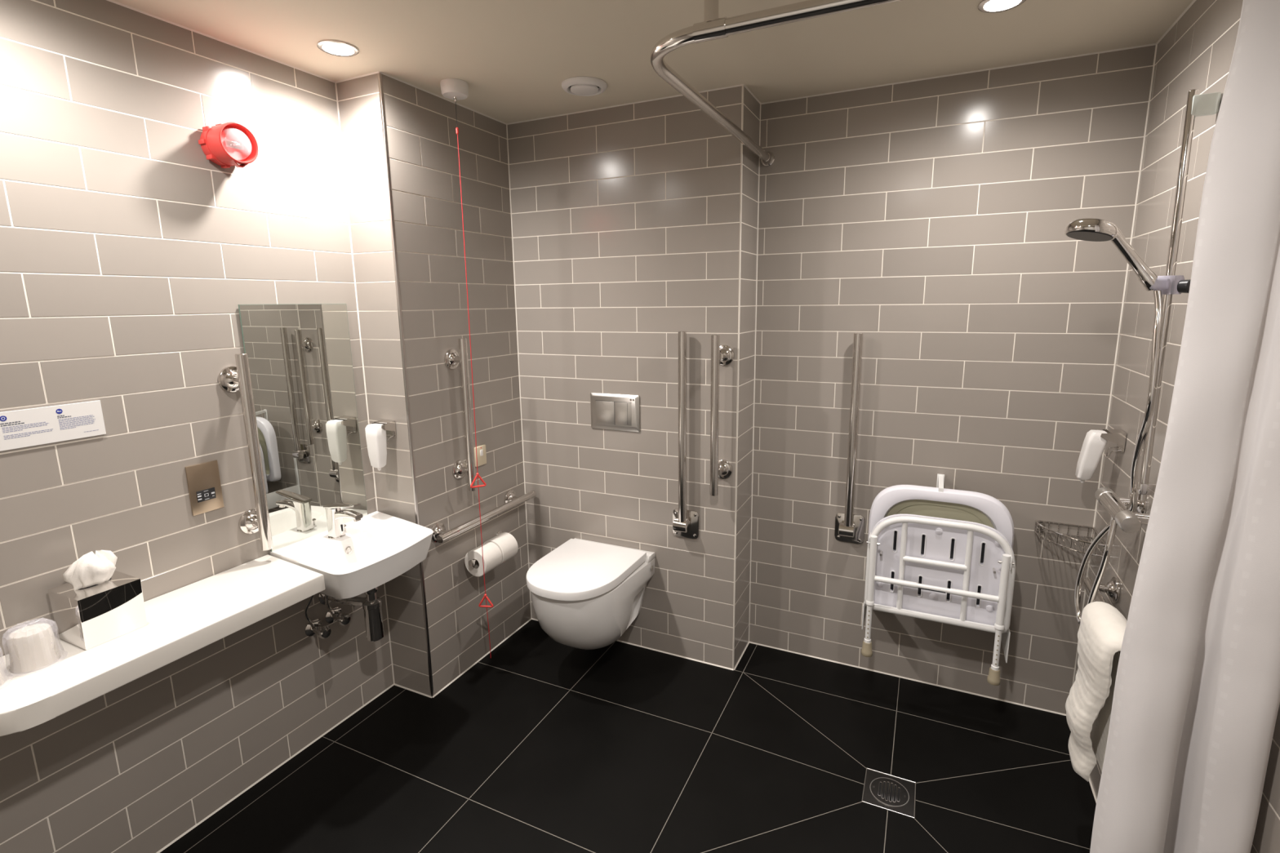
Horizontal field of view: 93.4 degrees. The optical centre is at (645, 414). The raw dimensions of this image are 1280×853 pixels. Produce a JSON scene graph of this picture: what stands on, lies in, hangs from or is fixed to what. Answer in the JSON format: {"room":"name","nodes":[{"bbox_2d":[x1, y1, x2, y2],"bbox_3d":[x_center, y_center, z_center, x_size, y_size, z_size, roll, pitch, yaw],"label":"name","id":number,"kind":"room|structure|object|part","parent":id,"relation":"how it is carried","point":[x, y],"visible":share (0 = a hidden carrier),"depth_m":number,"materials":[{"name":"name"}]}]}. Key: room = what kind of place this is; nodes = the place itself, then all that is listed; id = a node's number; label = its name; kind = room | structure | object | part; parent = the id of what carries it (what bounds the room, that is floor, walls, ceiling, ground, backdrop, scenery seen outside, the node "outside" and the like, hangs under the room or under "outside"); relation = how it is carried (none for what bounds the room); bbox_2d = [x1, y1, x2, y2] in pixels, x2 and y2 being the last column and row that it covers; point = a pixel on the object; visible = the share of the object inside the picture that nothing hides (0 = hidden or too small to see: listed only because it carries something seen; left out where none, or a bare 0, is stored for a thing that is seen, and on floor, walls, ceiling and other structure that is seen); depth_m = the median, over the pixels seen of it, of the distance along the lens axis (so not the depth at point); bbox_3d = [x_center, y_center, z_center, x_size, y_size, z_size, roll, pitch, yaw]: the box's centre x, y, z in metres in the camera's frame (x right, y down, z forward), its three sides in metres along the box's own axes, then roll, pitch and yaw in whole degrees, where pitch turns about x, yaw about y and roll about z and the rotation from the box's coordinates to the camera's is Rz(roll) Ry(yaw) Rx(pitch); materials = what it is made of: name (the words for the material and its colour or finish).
{"room":"accessible bathroom","nodes":[
{"label":"accessible bathroom","id":0,"kind":"room"},
{"bbox_2d":[0,0,393,852],"bbox_3d":[-1.562,0.172,1.306,0.080,2.296,2.234,4,12,25],"label":"wall","id":1,"kind":"structure","parent":0,"point":[129,256],"depth_m":1.64,"materials":[{"name":"beige tile"}]},
{"bbox_2d":[0,400,106,451],"bbox_3d":[-1.444,0.027,1.437,0.004,0.088,0.247,4,12,25],"label":"notice","id":2,"kind":"object","parent":1,"relation":"attached to","point":[20,428],"visible":1,"depth_m":1.45,"materials":[{"name":"white paper"}]},
{"bbox_2d":[0,555,325,736],"bbox_3d":[-1.254,0.553,1.571,0.304,0.050,0.757,4,12,25],"label":"shelf","id":3,"kind":"object","parent":1,"relation":"attached to","point":[184,620],"visible":0.94,"depth_m":1.48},
{"bbox_2d":[0,664,5,686],"bbox_3d":[-1.421,0.535,1.276,0.105,0.097,0.104,4,12,25],"label":"tumbler","id":4,"kind":"object","parent":3,"relation":"on","point":[2,678],"visible":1,"depth_m":1.30,"materials":[{"name":"white"}]},
{"bbox_2d":[8,623,61,673],"bbox_3d":[-1.389,0.518,1.366,0.105,0.097,0.105,4,12,25],"label":"tumbler","id":5,"kind":"object","parent":3,"relation":"on","point":[33,647],"visible":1,"depth_m":1.34,"materials":[{"name":"white"}]},
{"bbox_2d":[48,550,146,650],"bbox_3d":[-1.352,0.437,1.486,0.140,0.210,0.126,4,12,25],"label":"tissue box","id":6,"kind":"object","parent":3,"relation":"on","point":[99,604],"visible":1,"depth_m":1.46,"materials":[{"name":"silver metal"}]},
{"bbox_2d":[185,460,223,515],"bbox_3d":[-1.298,0.214,1.778,0.008,0.147,0.086,4,12,25],"label":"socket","id":7,"kind":"object","parent":1,"relation":"attached to","point":[203,481],"visible":1,"depth_m":1.77,"materials":[{"name":"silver metal"}]},
{"bbox_2d":[198,121,258,168],"bbox_3d":[-1.193,-0.773,1.733,0.102,0.123,0.118,4,12,25],"label":"fire alarm sounder","id":8,"kind":"object","parent":1,"relation":"attached to","point":[227,144],"visible":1,"depth_m":1.72,"materials":[{"name":"red plastic"}]},
{"bbox_2d":[224,125,250,161],"bbox_3d":[-1.179,-0.774,1.726,0.004,0.093,0.093,4,12,25],"label":"lens","id":9,"kind":"object","parent":8,"relation":"attached to","point":[237,140],"depth_m":1.73,"materials":[{"name":"clear plastic"}]},
{"bbox_2d":[217,353,273,551],"bbox_3d":[-1.215,0.118,1.853,0.080,0.613,0.080,4,12,25],"label":"grab rail","id":10,"kind":"object","parent":1,"relation":"attached to","point":[231,379],"visible":1,"depth_m":1.83,"materials":[{"name":"silver metal"}]},
{"bbox_2d":[238,303,367,551],"bbox_3d":[-1.149,0.025,2.068,0.008,0.797,0.378,4,12,25],"label":"wall mirror","id":11,"kind":"object","parent":1,"relation":"attached to","point":[300,364],"visible":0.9,"depth_m":2.04,"materials":[{"name":"clear glass"}]},
{"bbox_2d":[303,595,331,639],"bbox_3d":[-1.138,0.674,2.081,0.104,0.230,0.083,4,12,25],"label":"angle valve","id":12,"kind":"object","parent":1,"relation":"attached to","point":[313,627],"visible":0.86,"depth_m":2.10,"materials":[{"name":"silver metal"}]},
{"bbox_3d":[-1.120,0.759,2.105,0.026,0.042,0.042,4,12,25],"label":"knob","id":13,"kind":"part","parent":12,"relation":"part of","materials":[{"name":"silver metal"}]},
{"bbox_2d":[324,595,350,626],"bbox_3d":[-1.103,0.656,2.149,0.109,0.223,0.086,4,12,25],"label":"angle valve","id":14,"kind":"object","parent":1,"relation":"attached to","point":[333,615],"visible":0.78,"depth_m":2.17,"materials":[{"name":"silver metal"}]},
{"bbox_3d":[-1.086,0.737,2.175,0.026,0.042,0.042,4,12,25],"label":"knob","id":15,"kind":"part","parent":14,"relation":"part of","materials":[{"name":"silver metal"}]},
{"bbox_2d":[270,511,433,599],"bbox_3d":[-0.967,0.489,2.079,0.389,0.128,0.454,4,12,25],"label":"basin","id":16,"kind":"object","parent":1,"relation":"attached to","point":[375,549],"visible":0.94,"depth_m":2.02,"materials":[{"name":"white ceramic"}]},
{"bbox_2d":[323,502,363,538],"bbox_3d":[-1.027,0.359,2.071,0.150,0.132,0.069,4,12,25],"label":"tap","id":17,"kind":"object","parent":16,"relation":"on","point":[335,513],"visible":1,"depth_m":2.06,"materials":[{"name":"silver metal"}]},
{"bbox_2d":[328,534,345,538],"bbox_3d":[-1.073,0.419,2.096,0.054,0.006,0.054,4,12,25],"label":"base","id":18,"kind":"object","parent":17,"relation":"on","point":[331,536],"depth_m":2.07,"materials":[{"name":"silver metal"}]},
{"bbox_3d":[-1.033,0.309,2.056,0.144,0.028,0.044,4,12,25],"label":"lever","id":19,"kind":"part","parent":17,"relation":"part of","materials":[{"name":"silver metal"}]},
{"bbox_3d":[-1.017,0.348,2.056,0.117,0.044,0.030,4,12,25],"label":"spout","id":20,"kind":"part","parent":17,"relation":"part of","materials":[{"name":"silver metal"}]},
{"bbox_2d":[318,586,384,641],"bbox_3d":[-1.040,0.664,2.139,0.240,0.243,0.068,3,11,20],"label":"trap","id":21,"kind":"object","parent":16,"relation":"attached to","point":[371,604],"visible":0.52,"depth_m":2.10,"materials":[{"name":"silver metal"}]},
{"bbox_2d":[362,596,384,641],"bbox_3d":[-0.955,0.715,2.119,0.062,0.147,0.062,4,12,25],"label":"bottle","id":22,"kind":"object","parent":21,"relation":"on","point":[371,606],"depth_m":2.10,"materials":[{"name":"silver metal"}]},
{"bbox_2d":[156,617,1097,852],"bbox_3d":[-0.202,1.308,1.381,2.474,0.004,3.134,4,12,25],"label":"trim","id":23,"kind":"structure","parent":1,"relation":"attached to","point":[526,622],"depth_m":2.42,"materials":[{"name":"beige plastic"}]},
{"bbox_2d":[106,0,1195,124],"bbox_3d":[-0.228,-0.945,0.962,2.474,0.004,3.134,4,12,25],"label":"trim","id":24,"kind":"structure","parent":1,"relation":"attached to","point":[112,1],"depth_m":2.04,"materials":[{"name":"beige plastic"}]},
{"bbox_2d":[336,73,431,696],"bbox_3d":[-0.984,-0.016,2.284,0.282,2.296,0.060,4,12,25],"label":"wall","id":25,"kind":"structure","parent":0,"point":[358,99],"depth_m":2.19,"materials":[{"name":"beige tile"}]},
{"bbox_2d":[364,419,396,471],"bbox_3d":[-0.971,0.114,2.217,0.064,0.177,0.088,4,12,25],"label":"soap dispenser","id":26,"kind":"object","parent":25,"relation":"attached to","point":[376,432],"visible":1,"depth_m":2.19,"materials":[{"name":"white plastic"}]},
{"bbox_2d":[364,423,386,468],"bbox_3d":[-0.979,0.114,2.200,0.058,0.158,0.050,4,12,25],"label":"bottle","id":27,"kind":"object","parent":26,"relation":"on","point":[375,433],"depth_m":2.18,"materials":[{"name":"white plastic"}]},
{"bbox_2d":[334,44,1157,685],"bbox_3d":[0.283,-0.059,2.435,2.634,2.296,0.558,0,11,5],"label":"trim","id":28,"kind":"structure","parent":25,"relation":"attached to","point":[1143,146],"depth_m":2.27,"materials":[{"name":"beige plastic"}]},
{"bbox_2d":[381,73,530,694],"bbox_3d":[-0.757,-0.061,2.511,0.080,2.296,0.660,4,12,25],"label":"wall","id":29,"kind":"structure","parent":0,"point":[422,140],"depth_m":2.42,"materials":[{"name":"beige tile"}]},
{"bbox_2d":[377,71,434,697],"bbox_3d":[-0.865,-0.002,2.201,0.009,2.296,0.010,4,12,25],"label":"trim","id":30,"kind":"structure","parent":29,"relation":"attached to","point":[380,75],"depth_m":2.16,"materials":[{"name":"metal"}]},
{"bbox_2d":[444,337,476,491],"bbox_3d":[-0.725,0.002,2.398,0.080,0.611,0.080,4,12,25],"label":"grab rail","id":31,"kind":"object","parent":29,"relation":"attached to","point":[452,359],"visible":1,"depth_m":2.37,"materials":[{"name":"silver metal"}]},
{"bbox_3d":[-0.704,0.004,2.386,0.033,0.611,0.033,4,12,25],"label":"rail","id":32,"kind":"part","parent":31,"relation":"part of","materials":[{"name":"silver metal"}]},
{"bbox_2d":[474,444,486,466],"bbox_3d":[-0.700,0.173,2.558,0.014,0.084,0.064,4,12,25],"label":"plate","id":33,"kind":"object","parent":29,"relation":"attached to","point":[481,457],"visible":0.96,"depth_m":2.55,"materials":[{"name":"beige plastic"}]},
{"bbox_2d":[431,489,536,543],"bbox_3d":[-0.676,0.421,2.571,0.080,0.080,0.608,4,12,25],"label":"grab rail","id":34,"kind":"object","parent":29,"relation":"attached to","point":[440,535],"visible":0.98,"depth_m":2.48,"materials":[{"name":"silver metal"}]},
{"bbox_2d":[468,530,502,566],"bbox_3d":[-0.671,0.571,2.584,0.098,0.048,0.311,4,12,25],"label":"toilet roll holder","id":35,"kind":"object","parent":29,"relation":"attached to","point":[472,562],"visible":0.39,"depth_m":2.43,"materials":[{"name":"silver metal"}]},
{"bbox_2d":[464,542,502,577],"bbox_3d":[-0.672,0.598,2.502,0.112,0.112,0.104,4,12,25],"label":"toilet roll","id":36,"kind":"object","parent":35,"relation":"on","point":[492,555],"visible":0.94,"depth_m":2.47,"materials":[{"name":"white paper"}]},
{"bbox_2d":[484,532,518,565],"bbox_3d":[-0.627,0.578,2.597,0.116,0.116,0.102,4,12,25],"label":"toilet roll","id":37,"kind":"object","parent":35,"relation":"on","point":[506,542],"visible":0.52,"depth_m":2.57,"materials":[{"name":"white paper"}]},
{"bbox_2d":[507,85,742,668],"bbox_3d":[-0.132,-0.089,2.623,1.115,2.296,0.081,4,12,25],"label":"wall","id":38,"kind":"structure","parent":0,"point":[626,219],"depth_m":2.52,"materials":[{"name":"beige tile"}]},
{"bbox_2d":[525,537,655,649],"bbox_3d":[-0.252,0.797,2.512,0.412,0.387,0.520,4,12,25],"label":"toilet","id":39,"kind":"object","parent":38,"relation":"attached to","point":[585,594],"visible":1,"depth_m":2.37,"materials":[{"name":"white ceramic"}]},
{"bbox_3d":[-0.267,0.631,2.454,0.382,0.038,0.461,4,12,25],"label":"lid","id":40,"kind":"part","parent":39,"relation":"part of","materials":[{"name":"white plastic"}]},
{"bbox_2d":[590,392,639,431],"bbox_3d":[-0.135,-0.011,2.585,0.236,0.157,0.015,4,12,25],"label":"flush plate","id":41,"kind":"object","parent":38,"relation":"attached to","point":[612,411],"visible":1,"depth_m":2.58,"materials":[{"name":"metal"}]},
{"bbox_2d":[672,331,698,538],"bbox_3d":[0.152,0.097,2.441,0.116,0.864,0.066,4,12,25],"label":"rail","id":42,"kind":"object","parent":38,"relation":"attached to","point":[685,522],"visible":1,"depth_m":2.44,"materials":[{"name":"silver metal"}]},
{"bbox_3d":[0.148,0.063,2.429,0.034,0.791,0.034,4,12,25],"label":"rail","id":43,"kind":"part","parent":42,"relation":"part of","materials":[{"name":"silver metal"}]},
{"bbox_3d":[0.169,0.457,2.536,0.116,0.122,0.006,4,12,25],"label":"wall plate","id":44,"kind":"part","parent":42,"relation":"part of","materials":[{"name":"silver metal"}]},
{"bbox_2d":[710,334,734,496],"bbox_3d":[0.291,0.005,2.349,0.080,0.631,0.080,4,12,25],"label":"grab rail","id":45,"kind":"object","parent":38,"relation":"attached to","point":[723,355],"visible":1,"depth_m":2.33,"materials":[{"name":"silver metal"}]},
{"bbox_3d":[0.267,0.008,2.334,0.033,0.631,0.033,4,12,25],"label":"rail","id":46,"kind":"part","parent":45,"relation":"part of","materials":[{"name":"silver metal"}]},
{"bbox_2d":[160,619,1096,852],"bbox_3d":[-0.201,1.359,1.390,2.634,0.100,3.294,4,12,25],"label":"floor","id":47,"kind":"structure","parent":0,"point":[544,744],"depth_m":2.03,"materials":[{"name":"black tile"}]},
{"bbox_2d":[861,768,915,818],"bbox_3d":[0.773,1.197,1.916,0.152,0.003,0.152,4,12,25],"label":"floor drain","id":48,"kind":"object","parent":47,"relation":"on","point":[885,791],"visible":1,"depth_m":1.91,"materials":[{"name":"metal"}]},
{"bbox_2d":[113,0,1193,123],"bbox_3d":[-0.229,-0.996,0.952,2.634,0.100,3.294,4,12,25],"label":"ceiling","id":49,"kind":"structure","parent":0,"point":[514,57],"depth_m":1.77,"materials":[{"name":"paint"}]},
{"bbox_2d":[316,40,359,56],"bbox_3d":[-0.917,-1.092,1.800,0.112,0.006,0.112,4,12,25],"label":"recessed light","id":50,"kind":"object","parent":49,"relation":"in","point":[335,47],"visible":1,"depth_m":1.79,"materials":[{"name":"silver metal"}]},
{"bbox_2d":[440,78,493,657],"bbox_3d":[-0.652,-0.073,2.297,0.094,2.195,0.094,4,12,25],"label":"pull cord","id":51,"kind":"object","parent":49,"relation":"hanging from","point":[455,89],"visible":1,"depth_m":2.12,"materials":[{"name":"red plastic"}]},
{"bbox_2d":[440,78,468,99],"bbox_3d":[-0.665,-1.131,2.100,0.094,0.043,0.094,4,12,25],"label":"switch","id":52,"kind":"object","parent":51,"relation":"attached to","point":[451,88],"depth_m":2.07,"materials":[{"name":"white plastic"}]},
{"bbox_3d":[-0.653,0.009,2.308,0.005,2.030,0.011,9,15,43],"label":"cord","id":53,"kind":"part","parent":51,"relation":"part of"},
{"bbox_3d":[-0.654,0.258,2.352,0.062,0.052,0.008,-6,12,-26],"label":"triangle handle","id":54,"kind":"part","parent":51,"relation":"part of","materials":[{"name":"red plastic"}]},
{"bbox_3d":[-0.648,0.756,2.445,0.062,0.052,0.008,0,11,5],"label":"triangle handle","id":55,"kind":"part","parent":51,"relation":"part of","materials":[{"name":"red plastic"}]},
{"bbox_2d":[561,76,607,96],"bbox_3d":[-0.216,-1.152,2.128,0.160,0.022,0.160,4,12,25],"label":"valve","id":56,"kind":"object","parent":49,"relation":"attached to","point":[577,86],"visible":1,"depth_m":2.10,"materials":[{"name":"white plastic"}]},
{"bbox_2d":[649,0,900,166],"bbox_3d":[0.748,-0.952,1.573,1.217,0.234,1.215,4,12,25],"label":"rail","id":57,"kind":"object","parent":49,"relation":"hanging from","point":[713,27],"visible":1,"depth_m":1.23,"materials":[{"name":"silver metal"}]},
{"bbox_3d":[0.134,-0.900,1.223,0.030,0.195,0.030,4,12,25],"label":"ceiling post","id":58,"kind":"part","parent":57,"relation":"part of","materials":[{"name":"silver metal"}]},
{"bbox_2d":[1089,0,1279,852],"bbox_3d":[0.945,0.275,1.021,0.211,2.080,0.158,4,12,25],"label":"shower curtain","id":59,"kind":"object","parent":57,"relation":"hanging from","point":[1196,700],"visible":1,"depth_m":0.96,"materials":[{"name":"white fabric"}]},
{"bbox_2d":[977,0,1026,13],"bbox_3d":[0.926,-1.070,1.566,0.112,0.006,0.112,4,12,25],"label":"recessed light","id":60,"kind":"object","parent":49,"relation":"in","point":[984,6],"visible":1,"depth_m":1.58,"materials":[{"name":"silver metal"}]},
{"bbox_2d":[733,86,759,668],"bbox_3d":[0.375,-0.068,2.475,0.080,2.296,0.230,4,12,25],"label":"wall","id":61,"kind":"structure","parent":0,"point":[751,123],"depth_m":2.43,"materials":[{"name":"beige tile"}]},
{"bbox_2d":[733,85,743,669],"bbox_3d":[0.360,-0.045,2.354,0.005,2.296,0.005,4,12,25],"label":"trim","id":62,"kind":"structure","parent":61,"relation":"attached to","point":[742,86],"depth_m":2.33,"materials":[{"name":"beige plastic"}]},
{"bbox_2d":[749,44,1155,714],"bbox_3d":[1.032,-0.050,2.339,1.386,2.296,0.080,4,12,25],"label":"wall","id":63,"kind":"structure","parent":0,"point":[926,220],"depth_m":2.23,"materials":[{"name":"beige tile"}]},
{"bbox_2d":[834,333,865,543],"bbox_3d":[0.822,0.109,2.387,0.116,0.858,0.066,4,12,25],"label":"rail","id":64,"kind":"object","parent":63,"relation":"attached to","point":[849,526],"visible":1,"depth_m":2.39,"materials":[{"name":"silver metal"}]},
{"bbox_3d":[0.839,0.466,2.481,0.116,0.122,0.006,4,12,25],"label":"wall plate","id":65,"kind":"part","parent":64,"relation":"part of","materials":[{"name":"silver metal"}]},
{"bbox_3d":[0.817,0.074,2.376,0.034,0.785,0.034,4,12,25],"label":"rail","id":66,"kind":"part","parent":64,"relation":"part of","materials":[{"name":"silver metal"}]},
{"bbox_2d":[861,474,1015,685],"bbox_3d":[1.074,0.572,2.228,0.502,0.653,0.292,4,12,25],"label":"shower seat","id":67,"kind":"object","parent":63,"relation":"attached to","point":[940,554],"visible":1,"depth_m":2.16,"materials":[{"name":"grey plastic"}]},
{"bbox_3d":[0.874,0.752,2.396,0.004,0.100,0.222,4,12,25],"label":"wall arm","id":68,"kind":"part","parent":67,"relation":"part of"},
{"bbox_3d":[0.826,0.570,2.205,0.030,0.266,0.030,4,12,25],"label":"leg","id":69,"kind":"part","parent":67,"relation":"part of","materials":[{"name":"white metal"}]},
{"bbox_3d":[1.032,0.555,2.138,0.471,0.381,0.024,4,12,25],"label":"seat frame","id":70,"kind":"part","parent":67,"relation":"part of","materials":[{"name":"white plastic"}]},
{"bbox_3d":[1.125,0.277,2.308,0.025,0.102,0.005,4,12,25],"label":"support plate","id":71,"kind":"part","parent":67,"relation":"part of","materials":[{"name":"white metal"}]},
{"bbox_3d":[1.095,0.258,2.239,0.016,0.033,0.148,4,12,25],"label":"support arm","id":72,"kind":"part","parent":67,"relation":"part of"},
{"bbox_3d":[1.073,0.471,2.223,0.477,0.406,0.045,4,12,25],"label":"backrest","id":73,"kind":"part","parent":67,"relation":"part of","materials":[{"name":"white plastic"}]},
{"bbox_3d":[1.046,0.552,2.167,0.473,0.378,0.014,4,12,25],"label":"seat panel","id":74,"kind":"part","parent":67,"relation":"part of","materials":[{"name":"white plastic"}]},
{"bbox_3d":[1.202,0.598,2.031,0.030,0.266,0.030,4,12,25],"label":"leg","id":75,"kind":"part","parent":67,"relation":"part of","materials":[{"name":"white metal"}]},
{"bbox_3d":[1.307,0.792,2.197,0.004,0.115,0.222,4,12,25],"label":"wall arm","id":76,"kind":"part","parent":67,"relation":"part of"},
{"bbox_2d":[1034,520,1105,556],"bbox_3d":[1.456,0.423,2.080,0.176,0.045,0.181,4,12,25],"label":"basket","id":77,"kind":"object","parent":63,"relation":"attached to","point":[1039,525],"visible":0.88,"depth_m":2.11,"materials":[{"name":"silver metal"}]},
{"bbox_2d":[1073,0,1279,852],"bbox_3d":[0.941,0.267,0.636,0.080,2.296,3.134,4,12,25],"label":"wall","id":78,"kind":"structure","parent":0,"point":[1197,52],"depth_m":1.68,"materials":[{"name":"beige tile"}]},
{"bbox_2d":[1075,428,1126,483],"bbox_3d":[1.436,0.134,1.913,0.108,0.177,0.064,4,12,25],"label":"soap dispenser","id":79,"kind":"object","parent":78,"relation":"attached to","point":[1095,442],"visible":1,"depth_m":1.90,"materials":[{"name":"white plastic"}]},
{"bbox_2d":[1075,430,1107,480],"bbox_3d":[1.418,0.130,1.920,0.068,0.158,0.058,4,12,25],"label":"bottle","id":80,"kind":"object","parent":79,"relation":"on","point":[1095,442],"depth_m":1.90,"materials":[{"name":"white plastic"}]},
{"bbox_2d":[1082,576,1120,655],"bbox_3d":[1.282,0.577,1.616,0.080,0.080,0.620,4,12,25],"label":"grab rail","id":81,"kind":"object","parent":78,"relation":"attached to","point":[1112,588],"visible":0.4,"depth_m":1.83,"materials":[{"name":"silver metal"}]},
{"bbox_2d":[1065,601,1127,782],"bbox_3d":[1.230,0.764,1.643,0.118,0.474,0.247,4,12,25],"label":"towel","id":82,"kind":"object","parent":81,"relation":"hanging from","point":[1100,633],"visible":0.73,"depth_m":1.61,"materials":[{"name":"white fabric"}]},
{"bbox_2d":[1094,487,1150,533],"bbox_3d":[1.304,0.259,1.631,0.097,0.071,0.275,4,12,25],"label":"shower mixer","id":83,"kind":"object","parent":78,"relation":"attached to","point":[1129,522],"visible":0.82,"depth_m":1.60,"materials":[{"name":"silver metal"}]},
{"bbox_3d":[1.328,0.236,1.741,0.046,0.046,0.052,4,12,25],"label":"control knob","id":84,"kind":"part","parent":83,"relation":"part of","materials":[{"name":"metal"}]},
{"bbox_3d":[1.234,0.274,1.543,0.046,0.046,0.052,4,12,25],"label":"control knob","id":85,"kind":"part","parent":83,"relation":"part of","materials":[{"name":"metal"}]},
{"bbox_2d":[1137,88,1221,501],"bbox_3d":[1.264,-0.268,1.463,0.098,0.980,0.082,4,12,25],"label":"riser rail","id":86,"kind":"object","parent":78,"relation":"attached to","point":[1208,104],"visible":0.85,"depth_m":1.44,"materials":[{"name":"silver metal"}]},
{"bbox_2d":[1064,217,1163,625],"bbox_3d":[1.201,0.083,1.573,0.341,1.139,0.194,-7,12,-30],"label":"shower","id":87,"kind":"object","parent":86,"relation":"attached to","point":[1092,229],"visible":0.94,"depth_m":1.45,"materials":[{"name":"silver metal"}]},
{"bbox_3d":[1.172,-0.373,1.450,0.126,0.148,0.033,2,11,14],"label":"handle","id":88,"kind":"part","parent":87,"relation":"part of","materials":[{"name":"silver metal"}]},
{"bbox_3d":[1.279,-0.304,1.429,0.032,0.032,0.026,-4,11,-19],"label":"slider knob","id":89,"kind":"part","parent":86,"relation":"part of","materials":[{"name":"grey plastic"}]}
]}

